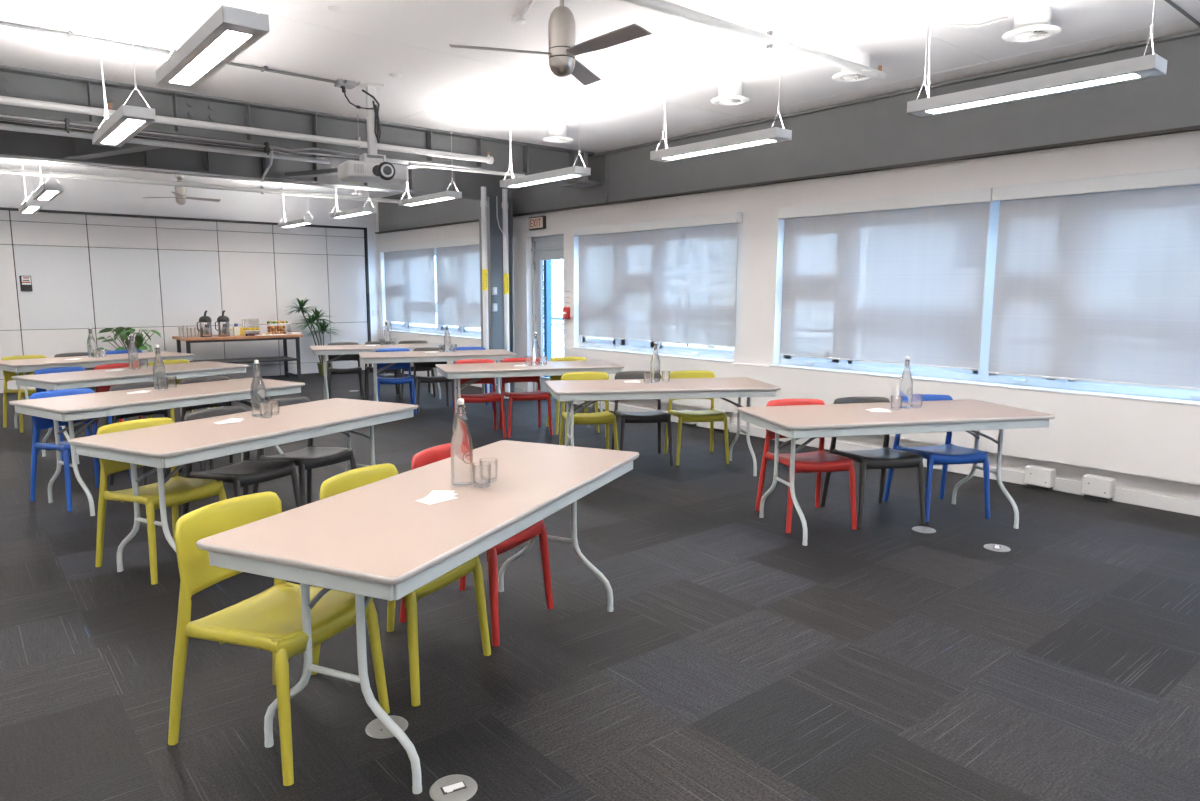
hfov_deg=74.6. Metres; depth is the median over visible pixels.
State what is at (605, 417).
plastic chair
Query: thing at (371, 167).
projector
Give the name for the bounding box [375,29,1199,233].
beam
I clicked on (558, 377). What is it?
plastic chair
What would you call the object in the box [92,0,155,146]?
hanging lamp
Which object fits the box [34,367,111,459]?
plastic chair
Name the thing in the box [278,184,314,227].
hanging lamp
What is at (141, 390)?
sheet
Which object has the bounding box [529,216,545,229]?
exit sign
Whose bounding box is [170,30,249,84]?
diffuser
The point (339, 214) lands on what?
diffuser
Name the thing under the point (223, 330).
airpot
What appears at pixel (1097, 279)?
roller blind
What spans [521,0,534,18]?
conduit
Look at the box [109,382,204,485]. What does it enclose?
plastic chair
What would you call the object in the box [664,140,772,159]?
diffuser
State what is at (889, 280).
roller blind
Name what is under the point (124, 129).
diffuser
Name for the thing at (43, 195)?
diffuser
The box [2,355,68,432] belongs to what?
plastic chair
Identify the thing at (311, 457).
plastic chair
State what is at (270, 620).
plastic chair
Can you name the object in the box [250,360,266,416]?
water bottle
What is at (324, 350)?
folding table
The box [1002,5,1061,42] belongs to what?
ceiling vent
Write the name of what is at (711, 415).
plastic chair
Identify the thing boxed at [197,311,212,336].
airpot
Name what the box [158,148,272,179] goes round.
conduit
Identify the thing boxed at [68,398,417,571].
folding table
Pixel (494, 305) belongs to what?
outlet box
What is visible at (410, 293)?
roller blind
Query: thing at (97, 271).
wall
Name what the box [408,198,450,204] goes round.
diffuser
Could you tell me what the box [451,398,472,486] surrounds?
water bottle
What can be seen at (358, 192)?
ceiling vent
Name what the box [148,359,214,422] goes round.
plastic chair
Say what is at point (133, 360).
water bottle
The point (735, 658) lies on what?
floor
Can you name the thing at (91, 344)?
water bottle
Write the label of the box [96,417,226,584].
plastic chair
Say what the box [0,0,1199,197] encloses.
ceiling
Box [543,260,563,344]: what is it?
street tree
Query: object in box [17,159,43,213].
hanging lamp
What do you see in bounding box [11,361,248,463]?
folding table
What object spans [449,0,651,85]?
ceiling fan
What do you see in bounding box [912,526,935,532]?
box
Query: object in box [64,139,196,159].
brace
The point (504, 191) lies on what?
riser pipe
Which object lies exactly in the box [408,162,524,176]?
conduit
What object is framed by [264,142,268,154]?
clamp
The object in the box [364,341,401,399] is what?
plastic chair
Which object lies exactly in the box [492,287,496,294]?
outlet box
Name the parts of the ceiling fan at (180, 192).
blade, blade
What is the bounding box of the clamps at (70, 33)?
[67,31,346,83]
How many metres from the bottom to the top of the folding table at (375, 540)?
0.740 m
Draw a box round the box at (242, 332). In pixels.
[240,327,244,335]
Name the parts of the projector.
ceiling plate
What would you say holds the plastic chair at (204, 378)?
on the floor
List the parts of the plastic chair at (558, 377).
leg, leg, backrest, leg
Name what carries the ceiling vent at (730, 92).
in the ceiling
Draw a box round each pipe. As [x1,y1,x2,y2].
[0,96,493,163]
[0,123,329,163]
[0,168,397,202]
[480,187,489,393]
[502,189,509,397]
[622,0,884,80]
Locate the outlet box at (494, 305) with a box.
[492,303,496,310]
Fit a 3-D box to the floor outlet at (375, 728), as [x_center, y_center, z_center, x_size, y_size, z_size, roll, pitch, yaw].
[-0.738,1.129,2.729,0.144,0.005,0.144,-6,10,-39]
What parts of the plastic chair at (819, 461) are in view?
leg, leg, backrest, seat, leg, leg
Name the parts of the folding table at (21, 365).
leg, leg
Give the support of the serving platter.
on the console table at (189, 339)
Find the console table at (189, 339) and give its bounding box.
[172,333,302,379]
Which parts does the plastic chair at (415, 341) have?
leg, backrest, seat, leg, leg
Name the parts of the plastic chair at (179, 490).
leg, backrest, leg, seat, leg, leg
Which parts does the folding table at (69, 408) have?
leg, leg, leg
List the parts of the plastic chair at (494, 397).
backrest, seat, leg, leg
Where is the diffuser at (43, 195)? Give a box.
[39,191,56,199]
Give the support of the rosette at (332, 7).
attached to the ceiling
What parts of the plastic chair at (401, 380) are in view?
leg, backrest, seat, leg, leg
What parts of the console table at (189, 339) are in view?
leg, leg, rail, leg, leg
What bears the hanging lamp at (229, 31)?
hanging from the ceiling
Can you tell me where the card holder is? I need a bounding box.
[19,276,32,290]
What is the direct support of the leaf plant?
on the floor
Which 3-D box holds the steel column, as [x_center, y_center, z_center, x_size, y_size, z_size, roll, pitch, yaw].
[-1.462,-1.442,11.188,0.420,2.775,0.340,-6,10,-39]
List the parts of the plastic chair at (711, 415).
leg, leg, backrest, seat, leg, leg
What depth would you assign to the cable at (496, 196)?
10.69 m
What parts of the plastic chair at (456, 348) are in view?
backrest, leg, leg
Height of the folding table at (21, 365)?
0.740 m
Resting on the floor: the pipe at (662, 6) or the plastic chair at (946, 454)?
the plastic chair at (946, 454)
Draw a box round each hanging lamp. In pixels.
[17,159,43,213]
[33,161,63,200]
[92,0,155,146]
[156,0,268,89]
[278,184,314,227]
[329,187,376,218]
[398,131,461,206]
[500,92,590,188]
[650,29,791,161]
[907,0,1167,116]
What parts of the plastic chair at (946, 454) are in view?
leg, backrest, leg, seat, leg, leg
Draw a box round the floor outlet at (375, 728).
[365,715,407,738]
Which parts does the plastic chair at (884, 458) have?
leg, leg, backrest, seat, leg, leg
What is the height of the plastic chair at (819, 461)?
0.782 m
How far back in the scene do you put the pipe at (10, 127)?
6.92 m
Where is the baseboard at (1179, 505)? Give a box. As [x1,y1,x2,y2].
[401,369,1199,515]
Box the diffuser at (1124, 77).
[928,74,1138,112]
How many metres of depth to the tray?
13.18 m
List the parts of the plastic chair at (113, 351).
backrest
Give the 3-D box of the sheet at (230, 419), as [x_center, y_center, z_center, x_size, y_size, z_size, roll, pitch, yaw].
[-2.154,0.116,4.599,0.084,0.001,0.130,1,8,7]
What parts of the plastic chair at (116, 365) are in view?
backrest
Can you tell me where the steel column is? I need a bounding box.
[479,197,514,393]
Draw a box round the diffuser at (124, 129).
[102,119,143,143]
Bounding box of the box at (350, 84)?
[334,79,354,88]
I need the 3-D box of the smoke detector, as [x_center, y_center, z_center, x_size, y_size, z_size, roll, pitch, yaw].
[-0.509,-2.365,4.891,0.090,0.045,0.090,-6,10,-39]
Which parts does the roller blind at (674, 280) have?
bead chain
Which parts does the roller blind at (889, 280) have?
bead chain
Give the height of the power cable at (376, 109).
0.440 m
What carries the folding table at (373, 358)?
on the floor
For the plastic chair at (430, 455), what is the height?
0.782 m
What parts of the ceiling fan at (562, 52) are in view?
blade, blade, blade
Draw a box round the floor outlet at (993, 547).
[984,544,1010,551]
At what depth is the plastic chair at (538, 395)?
8.41 m
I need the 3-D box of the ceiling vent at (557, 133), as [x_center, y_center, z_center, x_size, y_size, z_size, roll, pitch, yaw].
[-0.435,-2.764,8.159,0.320,0.150,0.320,-6,10,-39]
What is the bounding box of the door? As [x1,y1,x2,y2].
[531,235,563,396]
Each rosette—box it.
[328,5,344,11]
[389,73,401,76]
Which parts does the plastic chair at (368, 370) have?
leg, leg, backrest, seat, leg, leg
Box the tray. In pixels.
[242,318,260,334]
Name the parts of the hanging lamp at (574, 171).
power cord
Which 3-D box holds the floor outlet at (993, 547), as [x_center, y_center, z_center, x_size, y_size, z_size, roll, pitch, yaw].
[2.351,0.870,4.662,0.144,0.008,0.144,5,9,30]
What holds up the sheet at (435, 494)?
on the sheet at (452, 494)
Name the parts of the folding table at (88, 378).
leg, leg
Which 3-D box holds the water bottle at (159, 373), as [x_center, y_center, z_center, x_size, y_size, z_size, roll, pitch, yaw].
[-3.397,-0.259,6.062,0.086,0.344,0.086,5,9,33]
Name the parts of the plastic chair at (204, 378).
leg, backrest, leg, leg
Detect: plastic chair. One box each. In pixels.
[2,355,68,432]
[29,388,131,511]
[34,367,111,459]
[54,352,118,425]
[94,363,163,424]
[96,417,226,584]
[105,349,143,419]
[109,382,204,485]
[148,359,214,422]
[168,492,389,785]
[178,376,264,471]
[182,406,301,515]
[253,396,356,505]
[311,463,490,705]
[328,342,364,399]
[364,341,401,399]
[375,348,416,413]
[398,340,435,397]
[399,443,553,645]
[413,347,454,413]
[452,347,492,410]
[454,359,505,437]
[499,358,552,437]
[546,357,598,433]
[559,372,617,449]
[611,371,672,465]
[664,370,729,464]
[755,399,856,532]
[821,396,924,527]
[883,394,989,521]
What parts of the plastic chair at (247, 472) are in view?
leg, backrest, leg, seat, leg, leg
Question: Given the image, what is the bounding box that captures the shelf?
[192,356,296,363]
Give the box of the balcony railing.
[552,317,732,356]
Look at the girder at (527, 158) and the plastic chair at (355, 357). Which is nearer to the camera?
the girder at (527, 158)
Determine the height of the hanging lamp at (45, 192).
0.690 m
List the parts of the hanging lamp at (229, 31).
power cord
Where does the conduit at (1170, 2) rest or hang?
attached to the ceiling
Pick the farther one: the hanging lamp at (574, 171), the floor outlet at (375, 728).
the hanging lamp at (574, 171)
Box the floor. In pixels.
[0,370,1199,800]
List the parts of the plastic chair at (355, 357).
leg, leg, backrest, seat, leg, leg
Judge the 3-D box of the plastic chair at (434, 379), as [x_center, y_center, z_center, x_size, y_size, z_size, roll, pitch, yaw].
[-2.116,-0.267,9.966,0.482,0.782,0.549,-3,8,-20]
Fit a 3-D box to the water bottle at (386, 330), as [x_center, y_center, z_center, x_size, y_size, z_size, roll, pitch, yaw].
[-3.013,-0.958,11.119,0.086,0.344,0.086,6,10,38]
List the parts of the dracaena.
stem, stem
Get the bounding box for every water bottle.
[87,327,96,357]
[128,333,138,368]
[153,345,166,389]
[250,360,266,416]
[384,321,389,344]
[444,324,450,351]
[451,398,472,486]
[532,332,539,364]
[650,341,660,382]
[898,356,912,408]
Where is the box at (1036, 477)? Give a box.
[1024,465,1055,491]
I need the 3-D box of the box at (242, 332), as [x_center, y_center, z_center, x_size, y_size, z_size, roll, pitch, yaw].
[-5.850,-1.126,12.850,0.084,0.134,0.084,-6,10,-39]
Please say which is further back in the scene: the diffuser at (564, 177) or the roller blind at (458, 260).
the roller blind at (458, 260)
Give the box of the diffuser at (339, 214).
[336,212,365,217]
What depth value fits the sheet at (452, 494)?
2.86 m
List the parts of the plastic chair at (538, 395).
leg, leg, backrest, seat, leg, leg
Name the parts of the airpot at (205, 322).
lid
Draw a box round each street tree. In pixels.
[435,281,557,329]
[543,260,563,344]
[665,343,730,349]
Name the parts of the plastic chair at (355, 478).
leg, backrest, leg, leg, seat, leg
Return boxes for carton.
[233,323,239,335]
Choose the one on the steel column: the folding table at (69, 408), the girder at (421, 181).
the girder at (421, 181)
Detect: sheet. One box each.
[131,390,151,392]
[219,418,241,421]
[415,496,457,504]
[420,493,456,502]
[423,490,453,499]
[865,408,888,410]
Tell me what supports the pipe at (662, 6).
hanging from the ceiling
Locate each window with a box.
[388,248,480,336]
[580,337,733,359]
[780,202,1199,400]
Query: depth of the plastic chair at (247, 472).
4.76 m
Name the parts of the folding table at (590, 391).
leg, leg, leg, leg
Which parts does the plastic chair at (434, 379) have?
leg, leg, backrest, seat, leg, leg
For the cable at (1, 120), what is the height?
0.026 m
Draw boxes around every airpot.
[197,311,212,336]
[215,310,229,336]
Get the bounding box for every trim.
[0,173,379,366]
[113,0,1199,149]
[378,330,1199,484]
[380,329,1199,405]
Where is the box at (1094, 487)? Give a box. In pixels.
[1081,474,1115,501]
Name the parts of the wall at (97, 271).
wall panel, wall panel, wall panel, wall panel, wall panel, wall panel, wall panel, wall panel, wall panel, wall panel, wall panel, wall panel, wall panel, wall panel, wall panel, wall panel, wall panel, wall panel, wall panel, wall panel, wall panel, wall panel, wall panel, wall panel, wall panel, wall panel, wall panel, wall panel, wall panel, wall panel, wall panel, wall panel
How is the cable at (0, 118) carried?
attached to the wall
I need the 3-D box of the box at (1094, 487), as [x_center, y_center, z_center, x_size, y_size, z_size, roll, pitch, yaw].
[3.638,0.640,5.750,0.092,0.172,0.190,-6,10,-39]
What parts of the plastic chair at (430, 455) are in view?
leg, backrest, leg, leg, seat, leg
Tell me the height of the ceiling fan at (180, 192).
0.465 m
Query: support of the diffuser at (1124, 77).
attached to the hanging lamp at (1152, 65)
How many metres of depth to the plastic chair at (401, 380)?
9.88 m
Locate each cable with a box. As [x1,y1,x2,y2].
[0,114,359,155]
[0,118,358,159]
[1,120,358,158]
[341,86,380,142]
[496,196,506,239]
[920,7,1007,26]
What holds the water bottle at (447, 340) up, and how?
on the folding table at (373, 358)
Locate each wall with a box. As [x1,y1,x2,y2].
[0,207,371,392]
[376,130,1199,501]
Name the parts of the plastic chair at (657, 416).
leg, leg, backrest, seat, leg, leg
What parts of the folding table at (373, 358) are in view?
leg, leg, leg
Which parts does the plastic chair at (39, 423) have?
leg, backrest, seat, leg, leg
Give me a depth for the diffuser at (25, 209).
9.97 m
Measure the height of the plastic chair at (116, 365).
0.782 m
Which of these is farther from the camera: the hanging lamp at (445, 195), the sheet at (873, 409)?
the hanging lamp at (445, 195)
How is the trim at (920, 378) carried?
attached to the wall at (760, 232)
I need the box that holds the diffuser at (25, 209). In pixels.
[23,207,37,212]
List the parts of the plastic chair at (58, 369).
backrest, leg, leg, leg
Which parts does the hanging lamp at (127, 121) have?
power cord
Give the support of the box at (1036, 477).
on the floor
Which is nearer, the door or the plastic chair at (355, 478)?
the plastic chair at (355, 478)
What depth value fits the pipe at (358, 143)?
7.00 m
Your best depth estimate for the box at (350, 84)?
6.40 m
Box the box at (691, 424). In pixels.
[680,409,696,426]
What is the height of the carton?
0.200 m
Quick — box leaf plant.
[96,327,161,353]
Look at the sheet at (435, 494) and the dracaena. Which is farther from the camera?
the dracaena
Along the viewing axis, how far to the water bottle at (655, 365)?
6.60 m
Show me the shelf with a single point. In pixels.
(276, 358)
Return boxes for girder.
[0,65,593,182]
[0,120,505,199]
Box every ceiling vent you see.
[351,189,371,195]
[543,124,572,142]
[711,80,749,105]
[832,52,877,82]
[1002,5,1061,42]
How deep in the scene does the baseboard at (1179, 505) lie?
6.29 m
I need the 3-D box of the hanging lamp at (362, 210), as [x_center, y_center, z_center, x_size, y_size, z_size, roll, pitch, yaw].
[-3.331,-2.829,10.536,0.168,0.690,1.190,-6,10,-39]
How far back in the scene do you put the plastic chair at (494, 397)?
8.31 m
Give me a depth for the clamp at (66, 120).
6.19 m
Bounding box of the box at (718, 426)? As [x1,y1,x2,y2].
[714,416,729,431]
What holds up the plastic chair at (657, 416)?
on the floor
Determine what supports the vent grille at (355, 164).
attached to the projector
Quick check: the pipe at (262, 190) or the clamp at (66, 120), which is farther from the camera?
the pipe at (262, 190)
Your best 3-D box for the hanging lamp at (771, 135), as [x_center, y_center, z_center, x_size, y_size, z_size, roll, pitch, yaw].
[0.831,-2.132,5.593,0.168,0.690,1.190,-6,10,-39]
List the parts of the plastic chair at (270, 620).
leg, backrest, seat, leg, leg, leg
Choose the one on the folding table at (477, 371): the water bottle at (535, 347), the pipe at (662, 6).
the water bottle at (535, 347)
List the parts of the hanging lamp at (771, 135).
power cord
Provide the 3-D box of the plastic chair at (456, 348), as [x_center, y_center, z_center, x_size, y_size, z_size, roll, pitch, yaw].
[-1.642,-0.283,10.094,0.482,0.782,0.549,-2,8,-17]
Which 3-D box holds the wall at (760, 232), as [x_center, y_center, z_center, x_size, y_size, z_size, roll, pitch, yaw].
[1.541,-1.244,8.309,0.220,3.190,18.131,-6,10,-39]
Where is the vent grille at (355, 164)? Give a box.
[354,164,363,172]
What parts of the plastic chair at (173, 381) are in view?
backrest, leg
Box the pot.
[317,362,331,375]
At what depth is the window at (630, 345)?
9.48 m
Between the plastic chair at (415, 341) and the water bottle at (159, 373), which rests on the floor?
the plastic chair at (415, 341)
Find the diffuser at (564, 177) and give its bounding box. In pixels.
[513,175,576,186]
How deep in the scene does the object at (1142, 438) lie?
6.04 m
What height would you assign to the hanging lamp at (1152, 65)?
0.690 m
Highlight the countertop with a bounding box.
[172,333,302,340]
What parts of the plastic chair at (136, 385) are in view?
leg, backrest, leg, leg, leg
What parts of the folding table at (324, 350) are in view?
leg, leg, leg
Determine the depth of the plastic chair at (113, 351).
9.51 m
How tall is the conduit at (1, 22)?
0.021 m
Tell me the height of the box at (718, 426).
0.172 m
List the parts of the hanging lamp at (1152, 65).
power cord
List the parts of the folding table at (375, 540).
leg, leg, leg, leg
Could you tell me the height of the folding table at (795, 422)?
0.740 m
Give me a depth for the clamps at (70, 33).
5.58 m
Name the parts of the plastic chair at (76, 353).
backrest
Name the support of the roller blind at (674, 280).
attached to the wall at (760, 232)
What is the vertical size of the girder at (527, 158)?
0.355 m
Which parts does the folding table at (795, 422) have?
leg, leg, leg, leg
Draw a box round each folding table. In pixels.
[0,351,194,427]
[9,378,304,515]
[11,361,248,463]
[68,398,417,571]
[196,440,638,793]
[309,343,451,398]
[358,349,515,400]
[435,360,623,436]
[544,377,780,475]
[737,399,1055,545]
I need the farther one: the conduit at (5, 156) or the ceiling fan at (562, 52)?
the conduit at (5, 156)
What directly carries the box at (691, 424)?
on the floor
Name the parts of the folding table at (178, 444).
leg, leg, leg, leg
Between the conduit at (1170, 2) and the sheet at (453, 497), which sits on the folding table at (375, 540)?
the sheet at (453, 497)
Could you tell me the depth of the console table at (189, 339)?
12.87 m
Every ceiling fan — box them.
[145,174,220,204]
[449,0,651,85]
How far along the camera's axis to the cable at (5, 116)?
6.78 m
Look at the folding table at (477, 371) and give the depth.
7.92 m
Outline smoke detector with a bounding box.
[511,14,524,24]
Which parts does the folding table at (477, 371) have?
leg, leg, leg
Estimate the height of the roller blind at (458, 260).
1.380 m
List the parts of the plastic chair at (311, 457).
leg, backrest, leg, seat, leg, leg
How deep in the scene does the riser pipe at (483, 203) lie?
10.67 m
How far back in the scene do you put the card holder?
11.51 m
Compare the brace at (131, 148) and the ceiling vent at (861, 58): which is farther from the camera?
the brace at (131, 148)
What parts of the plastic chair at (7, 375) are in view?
leg, seat, leg, backrest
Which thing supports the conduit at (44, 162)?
attached to the ceiling
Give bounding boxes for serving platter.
[255,334,286,335]
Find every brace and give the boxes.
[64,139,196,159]
[277,163,422,178]
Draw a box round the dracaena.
[286,298,343,375]
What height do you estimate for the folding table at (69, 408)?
0.740 m
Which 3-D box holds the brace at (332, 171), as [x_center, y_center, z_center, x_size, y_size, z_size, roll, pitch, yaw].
[-2.803,-2.609,8.870,1.956,0.076,0.150,1,8,19]
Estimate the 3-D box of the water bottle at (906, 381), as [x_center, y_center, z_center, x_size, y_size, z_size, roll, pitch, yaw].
[2.020,-0.122,5.191,0.086,0.344,0.086,8,11,44]
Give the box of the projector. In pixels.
[338,81,408,184]
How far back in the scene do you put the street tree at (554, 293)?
29.38 m
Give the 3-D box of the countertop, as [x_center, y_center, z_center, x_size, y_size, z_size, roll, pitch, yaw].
[-5.931,-1.050,12.938,1.830,0.040,0.740,-6,10,-39]
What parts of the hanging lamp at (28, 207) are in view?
power cord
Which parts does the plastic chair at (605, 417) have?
leg, leg, backrest, seat, leg, leg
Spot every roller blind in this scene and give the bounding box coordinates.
[380,242,436,324]
[433,237,480,327]
[574,212,741,347]
[778,188,994,370]
[988,167,1199,389]
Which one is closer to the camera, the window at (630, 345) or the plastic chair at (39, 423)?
the plastic chair at (39, 423)
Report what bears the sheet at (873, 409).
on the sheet
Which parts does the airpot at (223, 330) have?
lid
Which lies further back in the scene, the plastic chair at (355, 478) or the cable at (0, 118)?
the cable at (0, 118)
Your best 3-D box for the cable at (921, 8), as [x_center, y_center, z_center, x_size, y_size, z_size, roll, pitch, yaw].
[2.190,-2.367,4.887,0.629,0.016,0.224,-2,8,-15]
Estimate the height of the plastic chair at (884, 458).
0.782 m
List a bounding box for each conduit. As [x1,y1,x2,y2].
[0,21,336,83]
[0,155,167,170]
[44,162,387,192]
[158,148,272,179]
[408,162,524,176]
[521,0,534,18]
[1164,0,1199,26]
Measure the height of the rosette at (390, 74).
0.012 m
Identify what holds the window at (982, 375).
in the wall at (760, 232)
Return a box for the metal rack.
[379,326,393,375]
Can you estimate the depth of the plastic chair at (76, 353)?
9.07 m
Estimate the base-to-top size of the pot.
0.235 m
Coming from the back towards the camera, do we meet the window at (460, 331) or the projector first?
the window at (460, 331)
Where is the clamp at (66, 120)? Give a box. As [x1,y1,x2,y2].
[64,118,69,132]
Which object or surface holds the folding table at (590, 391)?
on the floor

